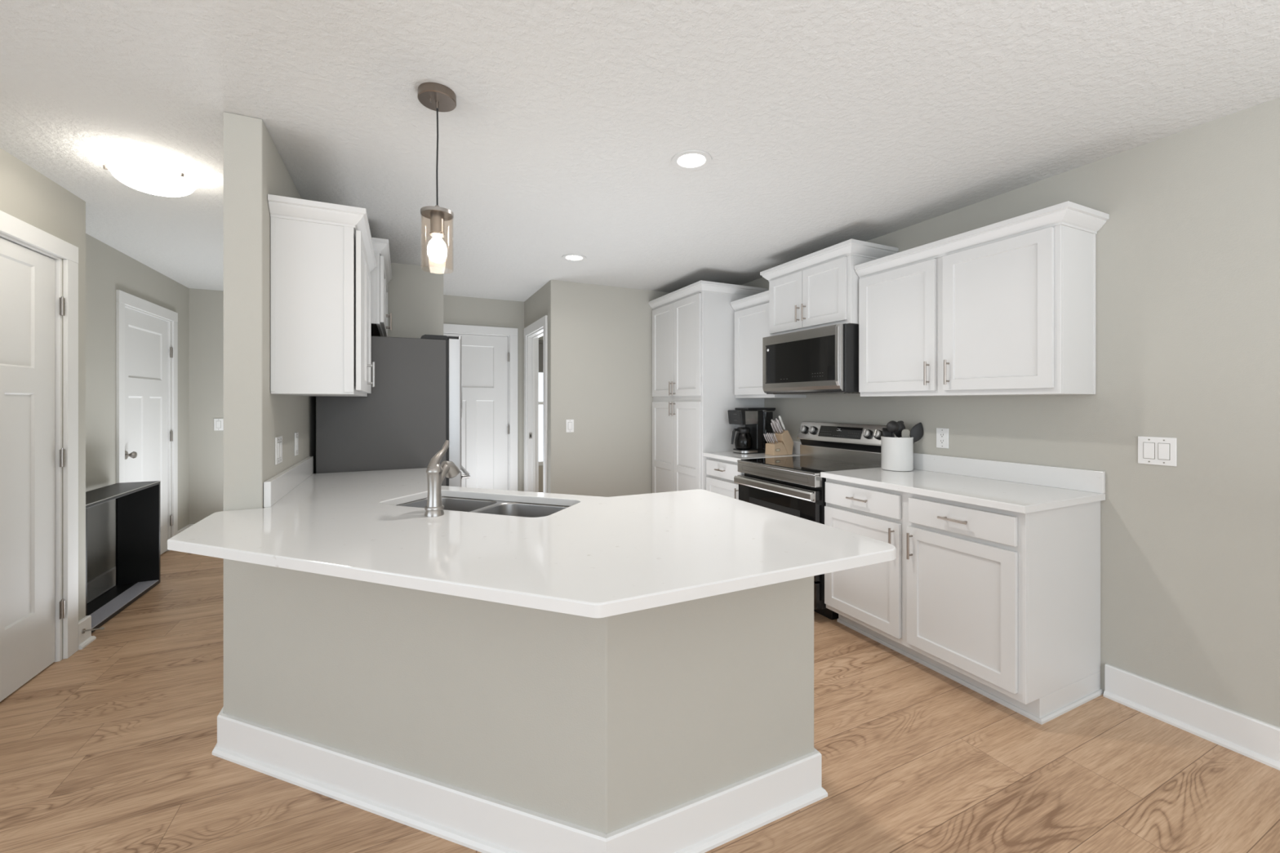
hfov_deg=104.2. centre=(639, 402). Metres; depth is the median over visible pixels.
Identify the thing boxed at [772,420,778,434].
kitchen knife
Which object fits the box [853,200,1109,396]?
upper cabinet
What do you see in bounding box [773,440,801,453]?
backsplash
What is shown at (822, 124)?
ceiling
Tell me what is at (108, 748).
floor
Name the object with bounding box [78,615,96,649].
baseboard
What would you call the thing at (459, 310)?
wall
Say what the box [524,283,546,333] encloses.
wall
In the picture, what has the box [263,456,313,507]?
backsplash
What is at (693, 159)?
recessed light
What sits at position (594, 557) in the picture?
countertop
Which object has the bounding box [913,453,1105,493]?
backsplash
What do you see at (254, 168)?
wall column
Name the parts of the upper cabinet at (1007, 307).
door, handle, handle, crown moulding, door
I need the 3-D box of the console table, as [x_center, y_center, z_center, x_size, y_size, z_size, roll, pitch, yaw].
[-3.427,0.949,3.181,0.237,0.748,0.963,0,0,-25]
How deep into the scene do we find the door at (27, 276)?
2.36 m
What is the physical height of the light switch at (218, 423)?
0.118 m
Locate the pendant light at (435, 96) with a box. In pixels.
[417,82,456,262]
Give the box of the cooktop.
[737,455,880,475]
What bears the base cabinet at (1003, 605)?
on the floor
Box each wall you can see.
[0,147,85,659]
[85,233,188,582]
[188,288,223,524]
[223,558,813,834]
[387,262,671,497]
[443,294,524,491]
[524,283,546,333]
[538,336,542,492]
[741,97,1279,727]
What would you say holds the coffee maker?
on the countertop at (726, 455)
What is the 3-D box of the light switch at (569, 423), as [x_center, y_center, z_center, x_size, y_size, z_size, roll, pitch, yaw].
[-0.643,0.214,4.582,0.074,0.118,0.009,0,0,-25]
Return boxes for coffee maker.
[727,407,775,453]
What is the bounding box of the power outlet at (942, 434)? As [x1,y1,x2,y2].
[936,427,948,448]
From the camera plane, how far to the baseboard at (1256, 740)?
1.99 m
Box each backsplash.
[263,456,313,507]
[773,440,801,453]
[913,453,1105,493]
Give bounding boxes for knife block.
[764,430,793,455]
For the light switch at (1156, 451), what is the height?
0.118 m
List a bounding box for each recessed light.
[561,253,586,261]
[671,149,711,170]
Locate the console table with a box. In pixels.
[85,480,160,633]
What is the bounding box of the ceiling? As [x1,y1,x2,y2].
[0,0,1279,302]
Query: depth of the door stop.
2.72 m
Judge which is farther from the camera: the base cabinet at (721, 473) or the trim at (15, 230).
the base cabinet at (721, 473)
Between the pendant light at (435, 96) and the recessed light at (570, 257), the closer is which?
the pendant light at (435, 96)
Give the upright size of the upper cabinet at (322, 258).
0.810 m
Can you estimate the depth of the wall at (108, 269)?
3.52 m
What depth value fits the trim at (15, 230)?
2.58 m
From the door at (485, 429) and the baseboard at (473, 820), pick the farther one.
the door at (485, 429)
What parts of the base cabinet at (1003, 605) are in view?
handle, door, drawer, handle, handle, handle, door, drawer, toe trim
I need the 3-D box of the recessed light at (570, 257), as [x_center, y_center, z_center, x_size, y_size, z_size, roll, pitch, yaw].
[-0.504,-1.110,3.818,0.186,0.006,0.186,0,0,-25]
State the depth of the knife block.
3.92 m
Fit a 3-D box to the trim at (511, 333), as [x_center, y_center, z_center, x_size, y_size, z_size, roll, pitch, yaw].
[-1.799,0.257,5.304,0.964,2.140,0.134,0,0,-25]
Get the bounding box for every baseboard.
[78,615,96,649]
[87,566,115,603]
[177,524,193,533]
[212,706,827,852]
[1103,663,1279,770]
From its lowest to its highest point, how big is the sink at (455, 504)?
0.191 m
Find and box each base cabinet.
[706,457,744,499]
[824,478,1103,724]
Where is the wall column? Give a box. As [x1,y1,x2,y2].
[223,111,315,511]
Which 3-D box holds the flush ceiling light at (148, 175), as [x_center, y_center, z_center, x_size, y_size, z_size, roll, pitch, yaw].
[-2.293,-1.052,2.348,0.310,0.120,0.311,0,0,-25]
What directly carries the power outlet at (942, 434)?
attached to the wall at (1188, 249)
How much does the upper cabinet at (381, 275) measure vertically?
0.510 m
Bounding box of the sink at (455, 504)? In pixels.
[397,496,569,517]
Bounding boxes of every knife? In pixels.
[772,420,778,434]
[777,419,782,432]
[778,415,786,431]
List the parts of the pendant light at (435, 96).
cord, bulb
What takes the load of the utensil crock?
on the countertop at (1019, 487)
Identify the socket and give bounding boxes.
[429,204,444,237]
[939,432,945,444]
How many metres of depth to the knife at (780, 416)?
3.92 m
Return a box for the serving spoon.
[893,421,905,437]
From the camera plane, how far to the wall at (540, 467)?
6.67 m
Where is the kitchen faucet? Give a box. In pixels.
[424,440,459,516]
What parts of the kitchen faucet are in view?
lever, spout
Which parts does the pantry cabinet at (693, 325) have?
door, door, handle, handle, door, door, crown moulding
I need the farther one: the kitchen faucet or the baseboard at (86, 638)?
the baseboard at (86, 638)
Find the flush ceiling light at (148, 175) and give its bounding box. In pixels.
[102,155,196,196]
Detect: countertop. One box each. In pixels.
[167,456,896,617]
[702,440,801,462]
[820,453,1105,513]
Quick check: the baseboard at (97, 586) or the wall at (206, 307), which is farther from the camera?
the wall at (206, 307)
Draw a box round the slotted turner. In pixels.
[882,427,894,437]
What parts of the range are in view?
handle, panel, oven door, knob, knob, drawer, control panel, knob, knob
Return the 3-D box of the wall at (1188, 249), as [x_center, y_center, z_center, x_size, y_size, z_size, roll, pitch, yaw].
[2.566,0.107,1.462,0.120,2.440,8.640,0,0,-25]
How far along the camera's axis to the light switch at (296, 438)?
2.55 m
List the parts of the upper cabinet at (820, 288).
door, handle, handle, door, crown moulding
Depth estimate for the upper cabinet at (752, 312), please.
4.03 m
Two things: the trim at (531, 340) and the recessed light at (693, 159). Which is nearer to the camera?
the recessed light at (693, 159)
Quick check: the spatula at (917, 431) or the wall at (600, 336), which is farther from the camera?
the wall at (600, 336)
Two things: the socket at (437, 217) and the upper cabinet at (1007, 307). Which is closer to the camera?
the socket at (437, 217)
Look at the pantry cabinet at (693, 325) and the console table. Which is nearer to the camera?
the console table
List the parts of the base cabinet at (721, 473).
door, drawer, handle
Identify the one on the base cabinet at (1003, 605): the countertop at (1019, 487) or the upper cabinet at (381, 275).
the countertop at (1019, 487)
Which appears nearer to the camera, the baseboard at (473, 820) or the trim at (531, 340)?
the baseboard at (473, 820)
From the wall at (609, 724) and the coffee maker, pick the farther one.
the coffee maker
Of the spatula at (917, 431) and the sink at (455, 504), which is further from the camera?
the spatula at (917, 431)
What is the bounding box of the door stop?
[81,626,104,633]
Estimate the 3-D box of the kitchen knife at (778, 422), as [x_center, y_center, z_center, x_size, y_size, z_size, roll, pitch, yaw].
[1.106,0.191,3.921,0.067,0.117,0.015,0,0,-25]
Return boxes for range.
[733,421,886,620]
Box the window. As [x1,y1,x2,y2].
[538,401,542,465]
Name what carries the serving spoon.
in the utensil crock
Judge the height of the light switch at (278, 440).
0.118 m
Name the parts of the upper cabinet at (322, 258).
crown moulding, door, door, handle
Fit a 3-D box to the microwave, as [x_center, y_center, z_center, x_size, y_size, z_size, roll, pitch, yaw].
[1.275,-0.276,3.501,0.459,0.430,0.748,0,0,-25]
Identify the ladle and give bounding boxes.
[886,420,898,437]
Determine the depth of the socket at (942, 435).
2.94 m
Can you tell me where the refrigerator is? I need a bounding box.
[315,334,470,487]
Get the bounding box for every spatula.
[901,429,910,437]
[910,422,923,443]
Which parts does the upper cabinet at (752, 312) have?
crown moulding, door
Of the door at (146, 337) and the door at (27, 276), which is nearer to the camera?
the door at (27, 276)
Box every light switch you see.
[213,418,223,430]
[275,435,282,464]
[294,431,298,456]
[565,419,573,432]
[1137,435,1177,466]
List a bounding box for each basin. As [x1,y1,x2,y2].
[397,496,497,511]
[471,502,569,517]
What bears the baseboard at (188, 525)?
attached to the wall at (206, 307)
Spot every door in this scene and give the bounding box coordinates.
[0,237,65,702]
[124,307,173,555]
[443,333,509,489]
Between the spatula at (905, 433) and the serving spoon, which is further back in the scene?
the serving spoon
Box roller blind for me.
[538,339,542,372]
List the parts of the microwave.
handle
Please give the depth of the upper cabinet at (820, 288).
3.30 m
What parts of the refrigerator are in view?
freezer drawer, door, handle, handle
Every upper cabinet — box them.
[267,194,376,396]
[370,237,391,337]
[730,290,806,398]
[760,239,898,336]
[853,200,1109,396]
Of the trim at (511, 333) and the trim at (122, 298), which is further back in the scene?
the trim at (511, 333)
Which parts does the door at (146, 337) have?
knob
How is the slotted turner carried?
in the utensil crock
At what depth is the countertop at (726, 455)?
3.92 m
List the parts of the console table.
panel, panel, panel, panel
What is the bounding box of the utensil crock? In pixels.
[880,435,913,471]
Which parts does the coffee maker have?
carafe handle, lid, water tank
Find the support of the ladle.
in the utensil crock
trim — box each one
[0,210,78,662]
[115,289,177,551]
[443,323,517,490]
[524,315,547,493]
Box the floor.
[0,550,1279,852]
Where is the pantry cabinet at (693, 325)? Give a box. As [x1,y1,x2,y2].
[648,280,768,493]
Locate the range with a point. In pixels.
(793, 486)
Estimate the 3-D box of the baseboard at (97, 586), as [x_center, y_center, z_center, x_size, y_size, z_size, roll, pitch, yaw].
[-3.556,1.256,3.130,0.030,0.142,1.085,0,0,-25]
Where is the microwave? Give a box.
[762,323,860,395]
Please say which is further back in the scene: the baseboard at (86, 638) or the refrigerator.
the refrigerator
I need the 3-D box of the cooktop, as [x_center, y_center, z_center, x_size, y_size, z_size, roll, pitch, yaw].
[1.145,0.424,3.425,0.602,0.019,0.762,0,0,-25]
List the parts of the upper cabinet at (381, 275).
crown moulding, door, door, handle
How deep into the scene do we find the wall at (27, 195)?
2.57 m

